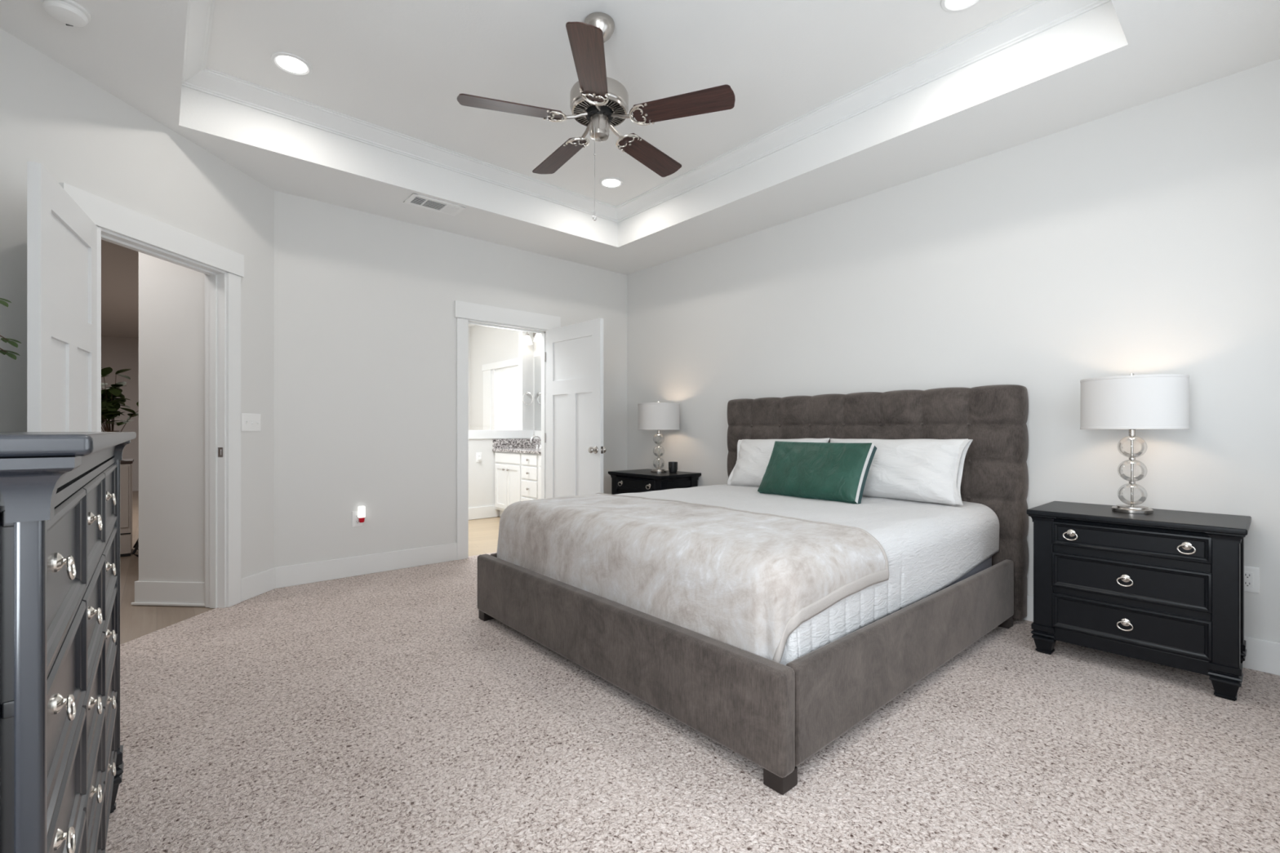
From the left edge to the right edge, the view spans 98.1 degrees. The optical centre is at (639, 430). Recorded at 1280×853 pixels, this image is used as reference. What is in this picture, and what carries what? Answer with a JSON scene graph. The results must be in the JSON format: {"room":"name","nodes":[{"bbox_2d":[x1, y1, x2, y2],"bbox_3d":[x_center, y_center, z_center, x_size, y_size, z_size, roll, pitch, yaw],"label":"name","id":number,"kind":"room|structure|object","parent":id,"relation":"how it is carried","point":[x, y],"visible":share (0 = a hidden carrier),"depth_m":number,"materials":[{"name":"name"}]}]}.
{"room":"bedroom","nodes":[
{"label":"bedroom","id":0,"kind":"room"},
{"bbox_2d":[101,335,138,491],"bbox_3d":[-10.261,-0.312,9.046,5.400,2.800,0.120,0,0,-41],"label":"wall","id":1,"kind":"structure","parent":0,"point":[117,353],"depth_m":9.91,"materials":[{"name":"grey paint"}]},
{"bbox_2d":[0,27,274,578],"bbox_3d":[-2.636,-0.512,3.033,0.120,3.200,1.655,0,0,4],"label":"wall","id":2,"kind":"structure","parent":0,"point":[87,138],"depth_m":2.87,"materials":[{"name":"white paint"}]},
{"bbox_2d":[26,160,97,431],"bbox_3d":[-2.404,0.051,2.331,0.171,2.050,0.779,0,0,-33],"label":"door","id":3,"kind":"structure","parent":2,"relation":"in","point":[62,238],"depth_m":2.21,"materials":[{"name":"white paint"}]},
{"bbox_2d":[58,182,244,608],"bbox_3d":[-2.638,-0.013,3.017,0.172,2.203,1.040,0,0,4],"label":"door frame","id":4,"kind":"structure","parent":2,"relation":"attached to","point":[116,224],"depth_m":3.40,"materials":[{"name":"white paint"}]},
{"bbox_2d":[217,447,222,457],"bbox_3d":[-2.574,0.133,3.404,0.034,0.060,0.004,0,0,4],"label":"strike plate","id":5,"kind":"object","parent":4,"relation":"attached to","point":[220,449],"visible":1,"depth_m":3.40,"materials":[{"name":"silver metal"}]},
{"bbox_2d":[240,413,260,431],"bbox_3d":[-2.526,-0.053,3.615,0.018,0.116,0.164,0,0,4],"label":"light switch","id":6,"kind":"object","parent":2,"relation":"attached to","point":[249,422],"visible":1,"depth_m":3.60,"materials":[{"name":"white plastic"}]},
{"bbox_2d":[240,567,275,601],"bbox_3d":[-2.570,1.016,3.013,0.015,0.145,1.625,0,0,4],"label":"baseboard","id":7,"kind":"structure","parent":2,"relation":"attached to","point":[251,586],"depth_m":3.65,"materials":[{"name":"white paint"}]},
{"bbox_2d":[182,0,1111,222],"bbox_3d":[-0.203,-1.918,2.693,3.050,0.088,3.490,0,0,-41],"label":"trim","id":8,"kind":"structure","parent":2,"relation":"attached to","point":[1038,16],"depth_m":3.30,"materials":[{"name":"white paint"}]},
{"bbox_2d":[138,252,204,582],"bbox_3d":[-2.876,-0.312,3.915,0.480,2.800,0.900,0,0,4],"label":"wall","id":9,"kind":"structure","parent":0,"point":[171,296],"depth_m":3.47,"materials":[{"name":"white paint"}]},
{"bbox_2d":[131,580,205,606],"bbox_3d":[-2.889,1.016,3.903,0.505,0.145,0.926,0,0,4],"label":"baseboard","id":10,"kind":"structure","parent":9,"relation":"attached to","point":[146,593],"depth_m":3.45,"materials":[{"name":"white paint"}]},
{"bbox_2d":[274,190,626,567],"bbox_3d":[-1.391,-0.512,4.888,3.220,3.200,0.120,0,0,-41],"label":"wall","id":11,"kind":"structure","parent":0,"point":[365,321],"depth_m":4.26,"materials":[{"name":"white paint"}]},
{"bbox_2d":[351,511,362,527],"bbox_3d":[-2.122,0.663,4.166,0.072,0.116,0.009,0,0,-41],"label":"wall outlet","id":12,"kind":"object","parent":11,"relation":"attached to","point":[355,522],"visible":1,"depth_m":4.16,"materials":[{"name":"white plastic"}]},
{"bbox_2d":[355,514,359,524],"bbox_3d":[-2.120,0.663,4.164,0.034,0.068,0.003,0,0,-41],"label":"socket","id":13,"kind":"object","parent":12,"relation":"attached to","point":[357,522],"depth_m":4.16,"materials":[{"name":"white plastic"}]},
{"bbox_2d":[357,506,365,522],"bbox_3d":[-2.091,0.628,4.168,0.048,0.121,0.028,0,0,-41],"label":"air freshener","id":14,"kind":"object","parent":12,"relation":"attached to","point":[361,509],"visible":1,"depth_m":4.16,"materials":[{"name":"white plastic"}]},
{"bbox_2d":[358,517,364,522],"bbox_3d":[-2.091,0.671,4.168,0.039,0.036,0.024,0,0,-41],"label":"oil bottle","id":15,"kind":"object","parent":14,"relation":"on","point":[361,519],"depth_m":4.16,"materials":[{"name":"red liquid"}]},
{"bbox_2d":[275,542,457,588],"bbox_3d":[-1.325,1.016,4.856,3.161,0.145,0.015,0,0,-41],"label":"baseboard","id":16,"kind":"structure","parent":11,"relation":"attached to","point":[328,570],"depth_m":4.18,"materials":[{"name":"white paint"}]},
{"bbox_2d":[454,300,560,559],"bbox_3d":[-1.208,-0.001,5.048,1.037,2.178,0.172,0,0,-41],"label":"door frame","id":17,"kind":"structure","parent":11,"relation":"attached to","point":[466,313],"depth_m":4.71,"materials":[{"name":"white paint"}]},
{"bbox_2d":[544,318,606,498],"bbox_3d":[-0.596,0.067,4.943,0.171,2.018,0.813,0,0,-44],"label":"door","id":18,"kind":"structure","parent":11,"relation":"in","point":[574,353],"depth_m":4.90,"materials":[{"name":"white paint"}]},
{"bbox_2d":[468,326,470,430],"bbox_3d":[-3.630,-0.312,8.123,2.590,2.800,0.120,0,0,-41],"label":"wall","id":19,"kind":"structure","parent":0,"point":[468,326],"depth_m":8.84,"materials":[{"name":"white paint"}]},
{"bbox_2d":[468,330,533,516],"bbox_3d":[-2.376,-0.312,6.590,2.470,2.800,0.110,0,0,-41],"label":"wall","id":20,"kind":"structure","parent":0,"point":[481,474],"depth_m":6.97,"materials":[{"name":"white paint"}]},
{"bbox_2d":[475,452,481,462],"bbox_3d":[-1.987,0.331,6.848,0.072,0.116,0.009,0,0,-41],"label":"wall outlet","id":21,"kind":"object","parent":20,"relation":"attached to","point":[477,455],"visible":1,"depth_m":6.84,"materials":[{"name":"white plastic"}]},
{"bbox_2d":[468,505,497,519],"bbox_3d":[-2.534,1.016,6.369,1.940,0.145,0.015,0,0,-41],"label":"baseboard","id":22,"kind":"structure","parent":20,"relation":"attached to","point":[477,513],"depth_m":6.86,"materials":[{"name":"white paint"}]},
{"bbox_2d":[468,430,533,439],"bbox_3d":[-2.379,0.049,6.586,2.460,0.109,0.134,0,0,-41],"label":"ledge","id":23,"kind":"object","parent":20,"relation":"attached to","point":[473,434],"visible":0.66,"depth_m":7.02,"materials":[{"name":"white paint"}]},
{"bbox_2d":[522,391,533,404],"bbox_3d":[-1.478,-0.422,7.260,0.153,0.174,0.056,0,0,-41],"label":"towel ring","id":24,"kind":"object","parent":20,"relation":"attached to","point":[526,393],"visible":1,"depth_m":7.25,"materials":[{"name":"silver metal"}]},
{"bbox_2d":[0,0,1279,338],"bbox_3d":[-4.618,-1.808,4.764,8.490,0.307,13.990,0,0,-41],"label":"ceiling","id":25,"kind":"structure","parent":0,"point":[400,66],"depth_m":3.02,"materials":[{"name":"white paint"}]},
{"bbox_2d":[40,0,91,26],"bbox_3d":[-2.244,-1.632,2.170,0.140,0.044,0.140,0,0,-41],"label":"smoke detector","id":26,"kind":"object","parent":25,"relation":"attached to","point":[69,12],"visible":1,"depth_m":2.15,"materials":[{"name":"white plastic"}]},
{"bbox_2d":[270,52,312,75],"bbox_3d":[-1.863,-1.957,2.970,0.190,0.008,0.190,0,0,-41],"label":"recessed light","id":27,"kind":"object","parent":25,"relation":"in","point":[289,63],"visible":1,"depth_m":2.96,"materials":[{"name":"white paint"}]},
{"bbox_2d":[403,193,465,216],"bbox_3d":[-1.503,-1.649,4.064,0.380,0.010,0.200,0,0,-41],"label":"ceiling vent","id":28,"kind":"object","parent":25,"relation":"in","point":[415,199],"visible":1,"depth_m":4.05,"materials":[{"name":"white plastic"}]},
{"bbox_2d":[457,12,735,220],"bbox_3d":[-0.205,-1.477,2.708,1.247,0.968,1.230,0,0,-41],"label":"ceiling fan","id":29,"kind":"object","parent":25,"relation":"hanging from","point":[598,102],"visible":1,"depth_m":2.58,"materials":[{"name":"brown wood"}]},
{"bbox_2d":[571,95,626,126],"bbox_3d":[-0.196,-1.530,2.672,0.268,0.014,0.268,0,0,-41],"label":"vent grille","id":30,"kind":"object","parent":29,"relation":"attached to","point":[616,104],"depth_m":2.63,"materials":[{"name":"silver metal"}]},
{"bbox_2d":[599,177,622,188],"bbox_3d":[-0.227,-1.957,4.388,0.190,0.008,0.190,0,0,-41],"label":"recessed light","id":31,"kind":"object","parent":25,"relation":"in","point":[607,182],"visible":1,"depth_m":4.38,"materials":[{"name":"white paint"}]},
{"bbox_2d":[941,0,982,12],"bbox_3d":[1.463,-1.957,2.500,0.190,0.008,0.190,0,0,-41],"label":"recessed light","id":32,"kind":"object","parent":25,"relation":"in","point":[952,6],"visible":1,"depth_m":2.55,"materials":[{"name":"white paint"}]},
{"bbox_2d":[105,490,1279,852],"bbox_3d":[-4.789,1.113,4.946,8.270,0.050,14.250,0,0,-41],"label":"floor","id":33,"kind":"structure","parent":0,"point":[379,712],"depth_m":1.88,"materials":[{"name":"carpet"}]},
{"bbox_2d":[0,431,136,852],"bbox_3d":[-1.193,0.546,0.930,0.486,1.084,1.483,0,0,-41],"label":"dresser","id":34,"kind":"object","parent":33,"relation":"on","point":[62,764],"visible":1,"depth_m":0.68,"materials":[{"name":"black paint"}]},
{"bbox_2d":[0,297,21,359],"bbox_3d":[-1.233,-0.196,0.845,0.246,0.398,0.642,0,0,-34],"label":"potted plant","id":35,"kind":"object","parent":34,"relation":"on","point":[4,340],"visible":1,"depth_m":1.15,"materials":[{"name":"green plant"}]},
{"bbox_2d":[120,458,133,556],"bbox_3d":[-4.680,0.675,4.874,0.340,0.826,0.422,0,0,-41],"label":"base cabinet","id":36,"kind":"object","parent":33,"relation":"on","point":[126,464],"visible":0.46,"depth_m":4.80,"materials":[{"name":"grey wood"}]},
{"bbox_2d":[101,367,138,431],"bbox_3d":[-4.701,-0.171,4.894,0.615,0.863,0.432,0,0,8],"label":"plant","id":37,"kind":"object","parent":36,"relation":"on","point":[110,405],"visible":0.57,"depth_m":4.89,"materials":[{"name":"green plant"}]},
{"bbox_2d":[131,537,138,556],"bbox_3d":[-4.307,0.669,5.001,0.400,0.842,0.360,0,0,-41],"label":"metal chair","id":38,"kind":"object","parent":33,"relation":"on","point":[135,546],"visible":0.11,"depth_m":4.76,"materials":[{"name":"black metal"}]},
{"bbox_2d":[494,451,541,516],"bbox_3d":[-1.042,0.674,6.462,0.596,0.828,1.816,0,0,-41],"label":"bathroom vanity","id":39,"kind":"object","parent":33,"relation":"on","point":[517,476],"visible":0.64,"depth_m":6.55,"materials":[{"name":"white paint"}]},
{"bbox_2d":[492,438,541,453],"bbox_3d":[-1.029,0.183,6.465,0.588,0.152,1.844,0,0,-41],"label":"countertop","id":40,"kind":"structure","parent":39,"relation":"on","point":[517,446],"depth_m":7.04,"materials":[{"name":"grey stone"}]},
{"bbox_2d":[529,435,541,448],"bbox_3d":[-1.291,0.142,6.937,0.182,0.166,0.244,0,0,-41],"label":"bathroom faucet","id":41,"kind":"object","parent":40,"relation":"on","point":[535,436],"visible":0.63,"depth_m":6.96,"materials":[{"name":"silver metal"}]},
{"bbox_2d":[608,468,701,494],"bbox_3d":[0.128,0.738,5.184,0.515,0.700,0.735,0,0,-41],"label":"nightstand","id":42,"kind":"object","parent":33,"relation":"on","point":[635,481],"visible":0.42,"depth_m":5.01,"materials":[{"name":"black paint"}]},
{"bbox_2d":[637,401,679,472],"bbox_3d":[0.174,0.057,5.161,0.389,0.660,0.389,0,0,-41],"label":"table lamp","id":43,"kind":"object","parent":42,"relation":"on","point":[658,416],"visible":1,"depth_m":5.01,"materials":[{"name":"white fabric"}]},
{"bbox_2d":[668,462,677,472],"bbox_3d":[0.304,0.339,5.111,0.086,0.098,0.086,0,0,-41],"label":"candle","id":44,"kind":"object","parent":42,"relation":"on","point":[673,466],"visible":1,"depth_m":5.08,"materials":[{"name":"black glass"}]},
{"bbox_2d":[477,384,1028,795],"bbox_3d":[0.623,0.412,3.198,2.350,1.352,2.143,0,0,-41],"label":"upholstered bed","id":45,"kind":"object","parent":33,"relation":"on","point":[775,716],"visible":0.41,"depth_m":2.42,"materials":[{"name":"fabric"}]},
{"bbox_2d":[936,556,991,592],"bbox_3d":[0.604,0.714,3.181,2.112,0.548,1.910,0,0,-41],"label":"mattress","id":46,"kind":"object","parent":45,"relation":"on","point":[987,563],"visible":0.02,"depth_m":2.95,"materials":[{"name":"grey fabric"}]},
{"bbox_2d":[616,484,999,665],"bbox_3d":[0.601,0.700,3.175,2.115,0.583,1.950,0,0,-41],"label":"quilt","id":47,"kind":"object","parent":46,"relation":"on","point":[928,547],"visible":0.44,"depth_m":2.63,"materials":[{"name":"white fabric"}]},
{"bbox_2d":[497,493,888,663],"bbox_3d":[0.062,0.670,2.705,0.738,0.564,1.991,0,0,-41],"label":"throw blanket","id":48,"kind":"object","parent":47,"relation":"on","point":[746,580],"visible":0.9,"depth_m":2.15,"materials":[{"name":"grey fabric"}]},
{"bbox_2d":[727,438,829,486],"bbox_3d":[0.986,0.239,4.044,0.270,0.376,0.784,0,0,-42],"label":"pillow","id":49,"kind":"object","parent":47,"relation":"on","point":[753,455],"visible":0.41,"depth_m":4.09,"materials":[{"name":"white fabric"}]},
{"bbox_2d":[757,440,876,503],"bbox_3d":[1.080,0.250,3.453,0.264,0.357,0.691,0,0,-39],"label":"cushion","id":50,"kind":"object","parent":47,"relation":"on","point":[826,471],"visible":0.95,"depth_m":3.35,"materials":[{"name":"fabric"}]},
{"bbox_2d":[830,438,973,505],"bbox_3d":[1.530,0.234,3.418,0.275,0.374,0.882,0,0,-42],"label":"pillow","id":51,"kind":"object","parent":47,"relation":"on","point":[920,470],"visible":0.71,"depth_m":3.21,"materials":[{"name":"white fabric"}]},
{"bbox_2d":[1026,501,1251,701],"bbox_3d":[2.336,0.738,2.624,0.515,0.700,0.735,0,0,-41],"label":"nightstand","id":52,"kind":"object","parent":33,"relation":"on","point":[1164,587],"visible":1,"depth_m":2.44,"materials":[{"name":"black paint"}]},
{"bbox_2d":[1080,373,1189,514],"bbox_3d":[2.345,0.057,2.644,0.389,0.660,0.389,0,0,-41],"label":"table lamp","id":53,"kind":"object","parent":52,"relation":"on","point":[1132,402],"visible":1,"depth_m":2.52,"materials":[{"name":"white fabric"}]},
{"bbox_2d":[1128,429,1135,434],"bbox_3d":[2.345,-0.028,2.644,0.034,0.088,0.034,0,0,-41],"label":"socket","id":54,"kind":"object","parent":53,"relation":"attached to","point":[1131,431],"depth_m":2.64,"materials":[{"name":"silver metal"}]},
{"bbox_2d":[470,58,1279,642],"bbox_3d":[0.187,-0.512,5.619,0.120,3.200,8.970,0,0,-41],"label":"wall","id":55,"kind":"structure","parent":0,"point":[1144,238],"depth_m":3.11,"materials":[{"name":"white paint"}]},
{"bbox_2d":[481,357,518,430],"bbox_3d":[-1.940,-0.407,7.993,0.090,1.190,1.335,0,0,-41],"label":"window","id":56,"kind":"structure","parent":55,"relation":"in","point":[500,386],"depth_m":8.11,"materials":[{"name":"white glass"}]},
{"bbox_2d":[522,332,541,344],"bbox_3d":[-1.245,-1.228,7.010,0.210,0.211,0.710,0,0,-41],"label":"vanity light","id":57,"kind":"object","parent":55,"relation":"attached to","point":[526,340],"visible":0.44,"depth_m":7.15,"materials":[{"name":"white glass"}]},
{"bbox_2d":[533,355,541,430],"bbox_3d":[-0.838,-0.493,6.698,0.007,0.968,1.705,0,0,-41],"label":"wall mirror","id":58,"kind":"object","parent":55,"relation":"attached to","point":[537,360],"visible":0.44,"depth_m":7.27,"materials":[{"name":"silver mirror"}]},
{"bbox_2d":[1022,595,1279,675],"bbox_3d":[1.429,1.016,4.088,0.015,0.145,4.790,0,0,-41],"label":"baseboard","id":59,"kind":"structure","parent":55,"relation":"attached to","point":[1262,655],"depth_m":2.50,"materials":[{"name":"white paint"}]},
{"bbox_2d":[1244,565,1259,593],"bbox_3d":[2.781,0.680,2.540,0.009,0.116,0.072,0,0,-41],"label":"wall outlet","id":60,"kind":"object","parent":55,"relation":"attached to","point":[1251,575],"visible":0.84,"depth_m":2.53,"materials":[{"name":"white plastic"}]},
{"bbox_2d":[1244,571,1253,587],"bbox_3d":[2.779,0.680,2.538,0.003,0.068,0.034,0,0,-41],"label":"socket","id":61,"kind":"object","parent":60,"relation":"attached to","point":[1248,575],"depth_m":2.53,"materials":[{"name":"white plastic"}]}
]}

